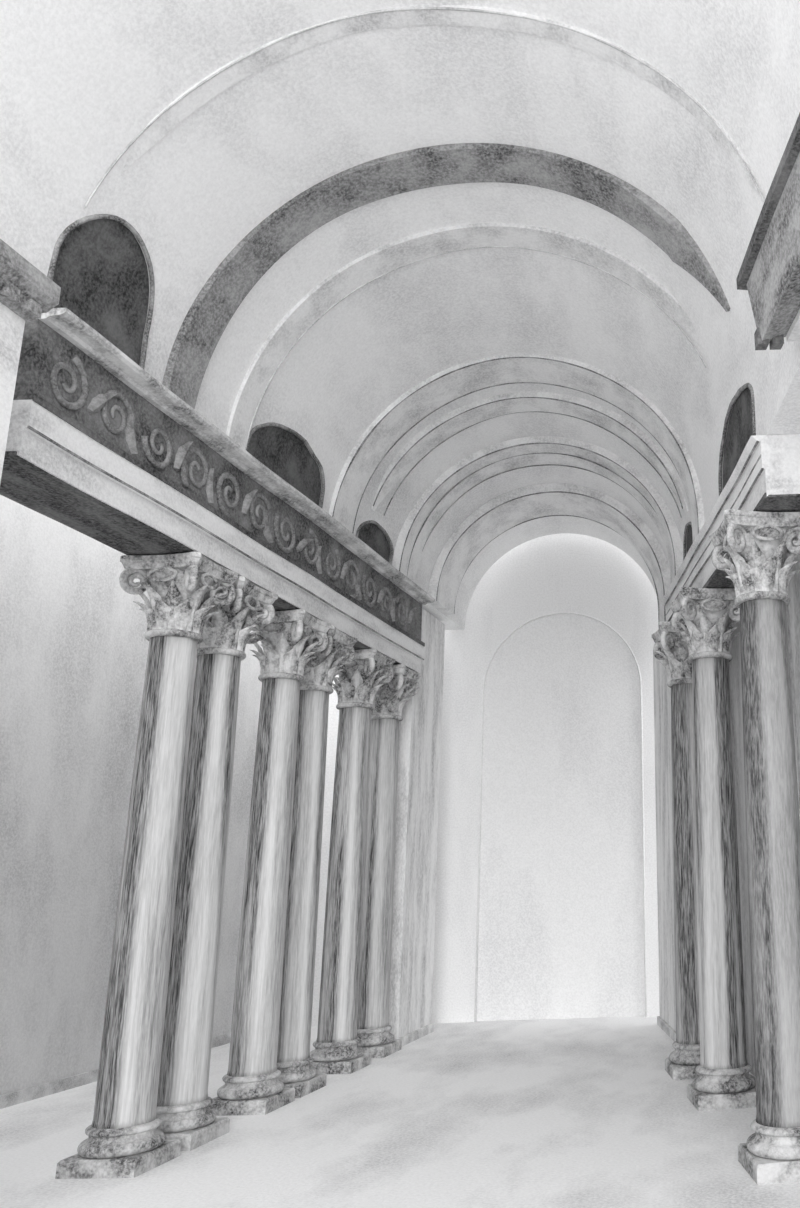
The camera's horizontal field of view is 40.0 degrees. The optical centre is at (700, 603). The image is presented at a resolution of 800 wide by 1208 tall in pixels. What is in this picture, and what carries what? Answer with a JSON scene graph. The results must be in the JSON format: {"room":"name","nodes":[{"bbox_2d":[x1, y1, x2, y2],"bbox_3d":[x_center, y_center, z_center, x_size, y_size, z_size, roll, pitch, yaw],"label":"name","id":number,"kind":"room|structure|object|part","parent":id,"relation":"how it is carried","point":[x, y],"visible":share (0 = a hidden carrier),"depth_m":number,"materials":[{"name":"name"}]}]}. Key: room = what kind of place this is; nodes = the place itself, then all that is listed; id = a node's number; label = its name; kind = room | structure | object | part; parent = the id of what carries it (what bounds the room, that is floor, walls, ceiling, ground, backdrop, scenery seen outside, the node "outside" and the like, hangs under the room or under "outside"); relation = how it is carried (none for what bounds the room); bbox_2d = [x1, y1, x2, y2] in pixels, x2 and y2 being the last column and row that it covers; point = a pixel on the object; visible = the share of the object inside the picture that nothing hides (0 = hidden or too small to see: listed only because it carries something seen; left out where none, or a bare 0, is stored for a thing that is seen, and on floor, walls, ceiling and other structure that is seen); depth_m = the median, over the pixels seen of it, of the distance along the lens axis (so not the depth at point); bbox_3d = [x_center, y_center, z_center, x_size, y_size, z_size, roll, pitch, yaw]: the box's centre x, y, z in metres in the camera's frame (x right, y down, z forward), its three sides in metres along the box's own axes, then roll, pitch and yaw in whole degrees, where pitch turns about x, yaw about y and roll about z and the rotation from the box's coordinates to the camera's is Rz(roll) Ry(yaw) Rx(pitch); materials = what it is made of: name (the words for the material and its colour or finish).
{"room":"colonnaded vaulted hall","nodes":[
{"label":"colonnaded vaulted hall","id":0,"kind":"room"},
{"bbox_2d":[0,302,24,482],"bbox_3d":[-4.396,0.360,3.714,1.790,4.860,2.300,-2,-15,0],"label":"wall","id":1,"kind":"structure","parent":0,"point":[12,325],"depth_m":5.24,"materials":[{"name":"white paint"}]},
{"bbox_2d":[0,239,60,322],"bbox_3d":[-3.583,-1.889,4.328,0.127,0.236,2.370,-3,-15,4],"label":"beam","id":2,"kind":"structure","parent":1,"relation":"attached to","point":[25,290],"depth_m":5.27,"materials":[{"name":"grey stone"}]},
{"bbox_3d":[-3.612,-1.820,4.289,0.067,0.085,2.326,-3,-15,3],"label":"bed moulding","id":3,"kind":"part","parent":2,"relation":"part of","materials":[{"name":"grey stone"}]},
{"bbox_2d":[0,495,263,1094],"bbox_3d":[-6.249,0.727,7.148,0.298,6.000,13.239,-4,-15,7],"label":"wall","id":4,"kind":"structure","parent":0,"point":[74,646],"depth_m":9.29,"materials":[{"name":"plaster"}]},
{"bbox_2d":[0,1033,230,1108],"bbox_3d":[-6.013,3.563,6.353,0.050,0.100,13.107,-4,-15,7],"label":"baseboard","id":5,"kind":"structure","parent":4,"relation":"attached to","point":[31,1093],"depth_m":8.92,"materials":[{"name":"white stone"}]},
{"bbox_2d":[0,0,799,629],"bbox_3d":[-1.542,-2.462,7.996,5.950,3.435,12.200,-2,-15,0],"label":"ceiling","id":6,"kind":"structure","parent":0,"point":[80,80],"depth_m":7.07,"materials":[{"name":"paint"}]},
{"bbox_2d":[47,214,154,368],"bbox_3d":[-3.732,-1.962,6.457,0.274,0.896,0.986,-3,-15,4],"label":"window","id":7,"kind":"structure","parent":6,"relation":"attached to","point":[98,263],"depth_m":6.45,"materials":[{"name":"black glass"}]},
{"bbox_2d":[246,423,324,507],"bbox_3d":[-3.560,-1.199,8.802,0.177,0.584,1.414,-3,-15,4],"label":"window","id":8,"kind":"structure","parent":6,"relation":"attached to","point":[280,448],"depth_m":8.84,"materials":[{"name":"black glass"}]},
{"bbox_2d":[356,520,393,564],"bbox_3d":[-3.410,-0.634,10.643,0.135,0.408,0.964,-3,-15,4],"label":"window","id":9,"kind":"structure","parent":6,"relation":"attached to","point":[370,532],"depth_m":10.71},
{"bbox_2d":[84,5,764,208],"bbox_3d":[-1.631,-2.917,6.313,4.247,1.873,0.130,-2,-15,0],"label":"rib","id":10,"kind":"object","parent":6,"relation":"attached to","point":[245,65],"visible":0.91,"depth_m":6.46,"materials":[{"name":"plaster"}]},
{"bbox_2d":[162,143,729,408],"bbox_3d":[-1.779,-2.385,7.439,4.007,2.079,0.330,-2,-15,0],"label":"rib","id":11,"kind":"object","parent":6,"relation":"attached to","point":[207,318],"visible":0.96,"depth_m":7.53,"materials":[{"name":"grey stone"}]},
{"bbox_2d":[226,223,707,449],"bbox_3d":[-1.805,-2.142,8.202,3.838,1.976,0.260,-2,-15,0],"label":"rib","id":12,"kind":"object","parent":6,"relation":"attached to","point":[379,262],"visible":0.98,"depth_m":8.31,"materials":[{"name":"plaster"}]},
{"bbox_2d":[329,353,703,541],"bbox_3d":[-1.756,-1.348,9.944,3.606,2.260,0.450,-2,-15,0],"label":"rib","id":13,"kind":"object","parent":6,"relation":"attached to","point":[451,384],"visible":0.92,"depth_m":10.03,"materials":[{"name":"paint"}]},
{"bbox_2d":[372,391,687,517],"bbox_3d":[-1.765,-1.546,10.611,3.300,1.380,0.298,-2,-15,0],"label":"rib","id":14,"kind":"object","parent":6,"relation":"attached to","point":[452,423],"visible":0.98,"depth_m":10.62,"materials":[{"name":"paint"}]},
{"bbox_2d":[392,436,682,582],"bbox_3d":[-1.785,-0.855,11.465,3.245,2.085,0.501,-2,-15,0],"label":"rib","id":15,"kind":"object","parent":6,"relation":"attached to","point":[486,463],"visible":0.96,"depth_m":11.48,"materials":[{"name":"paint"}]},
{"bbox_2d":[428,483,670,623],"bbox_3d":[-1.798,-0.483,12.623,3.004,1.950,0.672,-2,-15,0],"label":"rib","id":16,"kind":"object","parent":6,"relation":"attached to","point":[504,512],"visible":0.96,"depth_m":12.58,"materials":[{"name":"paint"}]},
{"bbox_2d":[683,522,692,560],"bbox_3d":[-0.091,-0.508,10.582,0.109,0.664,0.971,0,-15,-8],"label":"window","id":17,"kind":"structure","parent":6,"relation":"attached to","point":[688,525],"depth_m":10.76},
{"bbox_3d":[-0.075,-0.506,10.584,0.078,0.660,0.971,0,-15,-8],"label":"pane","id":18,"kind":"part","parent":17,"relation":"part of","materials":[{"name":"black glass"}]},
{"bbox_2d":[718,383,755,495],"bbox_3d":[0.285,-1.254,7.846,0.104,0.617,1.621,0,-15,-8],"label":"window","id":19,"kind":"structure","parent":6,"relation":"attached to","point":[741,425],"depth_m":7.85,"materials":[{"name":"grey glass"}]},
{"bbox_2d":[0,1016,799,1207],"bbox_3d":[-1.897,3.352,5.444,13.000,0.200,16.200,-2,-15,0],"label":"floor","id":20,"kind":"structure","parent":0,"point":[568,1112],"depth_m":6.93,"materials":[{"name":"stone"}]},
{"bbox_2d":[55,551,238,1178],"bbox_3d":[-3.748,1.647,6.990,0.594,3.992,0.594,-3,-15,4],"label":"column","id":21,"kind":"structure","parent":20,"relation":"on","point":[124,1140],"depth_m":6.82,"materials":[{"name":"stone"}]},
{"bbox_3d":[-3.694,3.402,6.531,0.492,0.162,0.492,-2,-15,0],"label":"moulding","id":22,"kind":"part","parent":21,"relation":"part of","materials":[{"name":"stone"}]},
{"bbox_3d":[-3.821,-0.212,7.245,0.227,0.118,0.027,-3,-15,4],"label":"egg moulding","id":23,"kind":"part","parent":21,"relation":"part of","materials":[{"name":"stone"}]},
{"bbox_3d":[-3.580,-0.166,7.448,0.027,0.118,0.227,-3,-15,4],"label":"egg moulding","id":24,"kind":"part","parent":21,"relation":"part of","materials":[{"name":"stone"}]},
{"bbox_2d":[156,576,277,1150],"bbox_3d":[-3.703,1.802,7.590,0.594,3.992,0.594,-3,-15,4],"label":"column","id":25,"kind":"structure","parent":20,"relation":"on","point":[183,1101],"depth_m":7.42,"materials":[{"name":"stone"}]},
{"bbox_3d":[-3.648,3.558,7.131,0.492,0.162,0.492,-2,-15,0],"label":"moulding","id":26,"kind":"part","parent":25,"relation":"part of","materials":[{"name":"stone"}]},
{"bbox_3d":[-3.535,-0.011,8.048,0.027,0.118,0.227,-3,-15,4],"label":"egg moulding","id":27,"kind":"part","parent":25,"relation":"part of","materials":[{"name":"stone"}]},
{"bbox_2d":[209,609,330,1115],"bbox_3d":[-3.628,2.061,8.587,0.594,3.992,0.594,-3,-15,4],"label":"column","id":28,"kind":"structure","parent":20,"relation":"on","point":[252,1086],"depth_m":8.42,"materials":[{"name":"stone"}]},
{"bbox_3d":[-3.573,3.816,8.127,0.492,0.162,0.492,-2,-15,0],"label":"moulding","id":29,"kind":"part","parent":28,"relation":"part of","materials":[{"name":"stone"}]},
{"bbox_3d":[-3.701,0.203,8.842,0.227,0.118,0.027,-3,-15,4],"label":"egg moulding","id":30,"kind":"part","parent":28,"relation":"part of","materials":[{"name":"stone"}]},
{"bbox_3d":[-3.460,0.248,9.044,0.027,0.118,0.227,-3,-15,4],"label":"egg moulding","id":31,"kind":"part","parent":28,"relation":"part of","materials":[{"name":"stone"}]},
{"bbox_2d":[277,625,356,1097],"bbox_3d":[-3.584,2.212,9.167,0.594,3.992,0.594,-3,-15,4],"label":"column","id":32,"kind":"structure","parent":20,"relation":"on","point":[294,1059],"depth_m":9.01,"materials":[{"name":"stone"}]},
{"bbox_3d":[-3.530,3.967,8.707,0.492,0.162,0.492,-2,-15,0],"label":"moulding","id":33,"kind":"part","parent":32,"relation":"part of","materials":[{"name":"stone"}]},
{"bbox_3d":[-3.416,0.399,9.624,0.027,0.118,0.227,-3,-15,4],"label":"egg moulding","id":34,"kind":"part","parent":32,"relation":"part of","materials":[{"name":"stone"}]},
{"bbox_2d":[310,648,394,1073],"bbox_3d":[-3.510,2.468,10.154,0.594,3.992,0.594,-3,-15,4],"label":"column","id":35,"kind":"structure","parent":20,"relation":"on","point":[337,1050],"depth_m":9.99,"materials":[{"name":"stone"}]},
{"bbox_3d":[-3.455,4.223,9.694,0.492,0.162,0.492,-2,-15,0],"label":"moulding","id":36,"kind":"part","parent":35,"relation":"part of","materials":[{"name":"stone"}]},
{"bbox_3d":[-3.583,0.609,10.409,0.227,0.118,0.027,-3,-15,4],"label":"egg moulding","id":37,"kind":"part","parent":35,"relation":"part of","materials":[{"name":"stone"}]},
{"bbox_3d":[-3.342,0.655,10.611,0.027,0.118,0.227,-3,-15,4],"label":"egg moulding","id":38,"kind":"part","parent":35,"relation":"part of","materials":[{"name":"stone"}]},
{"bbox_2d":[357,664,420,1057],"bbox_3d":[-3.450,2.674,10.947,0.594,3.992,0.594,-3,-15,4],"label":"column","id":39,"kind":"structure","parent":20,"relation":"on","point":[373,1027],"depth_m":10.79,"materials":[{"name":"stone"}]},
{"bbox_2d":[0,308,434,672],"bbox_3d":[-3.669,-0.426,8.788,0.664,0.907,6.523,-3,-15,4],"label":"entablature","id":40,"kind":"object","parent":39,"relation":"on","point":[97,446],"visible":0.98,"depth_m":6.97,"materials":[{"name":"grey stone"}]},
{"bbox_3d":[-3.735,-0.003,8.678,0.506,0.036,6.514,-3,-15,4],"label":"soffit panel","id":41,"kind":"part","parent":40,"relation":"part of","materials":[{"name":"grey stone"}]},
{"bbox_3d":[-3.396,4.429,10.488,0.492,0.162,0.492,-2,-15,0],"label":"moulding","id":42,"kind":"part","parent":39,"relation":"part of","materials":[{"name":"stone"}]},
{"bbox_3d":[-3.282,0.861,11.405,0.027,0.118,0.227,-3,-15,4],"label":"egg moulding","id":43,"kind":"part","parent":39,"relation":"part of","materials":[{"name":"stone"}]},
{"bbox_2d":[652,621,699,1079],"bbox_3d":[-0.084,2.172,9.428,0.594,3.992,0.594,1,-15,-10],"label":"column","id":44,"kind":"structure","parent":20,"relation":"on","point":[681,1064],"depth_m":9.26,"materials":[{"name":"stone"}]},
{"bbox_3d":[-0.100,0.312,9.686,0.227,0.118,0.027,1,-15,-10],"label":"egg moulding","id":45,"kind":"part","parent":44,"relation":"part of","materials":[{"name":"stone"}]},
{"bbox_3d":[-0.029,3.927,8.969,0.492,0.162,0.492,-2,-15,0],"label":"moulding","id":46,"kind":"part","parent":44,"relation":"part of","materials":[{"name":"stone"}]},
{"bbox_2d":[661,434,799,621],"bbox_3d":[0.193,-0.354,8.609,0.454,0.450,4.357,1,-15,-10],"label":"entablature","id":47,"kind":"object","parent":44,"relation":"on","point":[765,477],"visible":0.52,"depth_m":6.93,"materials":[{"name":"white stone"}]},
{"bbox_3d":[0.245,-0.154,8.557,0.364,0.029,4.340,1,-15,-10],"label":"soffit panel","id":48,"kind":"part","parent":47,"relation":"part of","materials":[{"name":"grey stone"}]},
{"bbox_2d":[670,587,755,1110],"bbox_3d":[0.129,1.866,8.287,0.594,3.992,0.594,1,-15,-10],"label":"column","id":49,"kind":"structure","parent":20,"relation":"on","point":[724,1081],"depth_m":8.10,"materials":[{"name":"stone"}]},
{"bbox_3d":[0.112,0.007,8.545,0.227,0.118,0.027,1,-15,-10],"label":"egg moulding","id":50,"kind":"part","parent":49,"relation":"part of","materials":[{"name":"stone"}]},
{"bbox_3d":[0.183,3.621,7.827,0.492,0.162,0.492,-2,-15,0],"label":"moulding","id":51,"kind":"part","parent":49,"relation":"part of","materials":[{"name":"stone"}]},
{"bbox_2d":[709,509,799,1184],"bbox_3d":[0.462,1.387,6.497,0.594,3.992,0.594,1,-15,-10],"label":"column","id":52,"kind":"structure","parent":20,"relation":"on","point":[759,545],"depth_m":6.36,"materials":[{"name":"stone"}]},
{"bbox_3d":[0.185,-0.419,6.929,0.027,0.118,0.227,1,-15,-10],"label":"egg moulding","id":53,"kind":"part","parent":52,"relation":"part of","materials":[{"name":"stone"}]},
{"bbox_3d":[0.445,-0.472,6.755,0.227,0.118,0.027,1,-15,-10],"label":"egg moulding","id":54,"kind":"part","parent":52,"relation":"part of","materials":[{"name":"stone"}]},
{"bbox_3d":[0.516,3.142,6.037,0.492,0.162,0.492,-2,-15,0],"label":"moulding","id":55,"kind":"part","parent":52,"relation":"part of","materials":[{"name":"stone"}]},
{"bbox_2d":[388,608,444,1038],"bbox_3d":[-3.516,2.489,11.947,0.559,4.860,1.119,-3,-15,4],"label":"pilaster","id":56,"kind":"structure","parent":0,"point":[419,754],"depth_m":11.71,"materials":[{"name":"stone"}]},
{"bbox_2d":[398,1023,433,1045],"bbox_3d":[-3.150,4.786,11.343,0.030,0.090,1.084,-3,-15,4],"label":"baseboard","id":57,"kind":"structure","parent":56,"relation":"attached to","point":[427,1029],"depth_m":11.32,"materials":[{"name":"white stone"}]},
{"bbox_2d":[311,534,659,1026],"bbox_3d":[-2.258,1.390,13.705,7.800,7.800,0.416,-2,-15,0],"label":"wall","id":58,"kind":"structure","parent":0,"point":[546,907],"depth_m":13.26,"materials":[{"name":"plaster"}]},
{"bbox_3d":[-1.790,2.602,13.181,2.123,5.162,0.023,-2,-15,0],"label":"arch moulding","id":59,"kind":"part","parent":58,"relation":"part of","materials":[{"name":"paint"}]},
{"bbox_2d":[653,649,675,1030],"bbox_3d":[0.075,2.431,11.282,0.786,4.420,2.529,1,-15,-10],"label":"wall","id":60,"kind":"structure","parent":0,"point":[662,692],"depth_m":11.71,"materials":[{"name":"paint"}]},
{"bbox_2d":[657,1016,675,1041],"bbox_3d":[-0.275,4.537,10.734,0.030,0.090,2.386,1,-15,-10],"label":"baseboard","id":61,"kind":"structure","parent":60,"relation":"attached to","point":[661,1023],"depth_m":11.15,"materials":[{"name":"white stone"}]},
{"bbox_2d":[729,537,799,1075],"bbox_3d":[1.321,0.758,5.399,0.393,4.600,10.096,1,-15,-10],"label":"wall","id":62,"kind":"structure","parent":0,"point":[793,608],"depth_m":9.10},
{"bbox_2d":[786,309,799,340],"bbox_3d":[1.329,-2.143,3.641,1.002,0.400,4.238,1,-15,-10],"label":"wall","id":63,"kind":"structure","parent":0,"point":[793,334],"depth_m":5.42,"materials":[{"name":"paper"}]},
{"bbox_2d":[736,113,799,349],"bbox_3d":[0.557,-1.929,4.402,0.243,0.458,2.641,1,-15,-10],"label":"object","id":64,"kind":"structure","parent":63,"relation":"attached to","point":[769,270],"depth_m":5.11,"materials":[{"name":"grey stone"}]}
]}

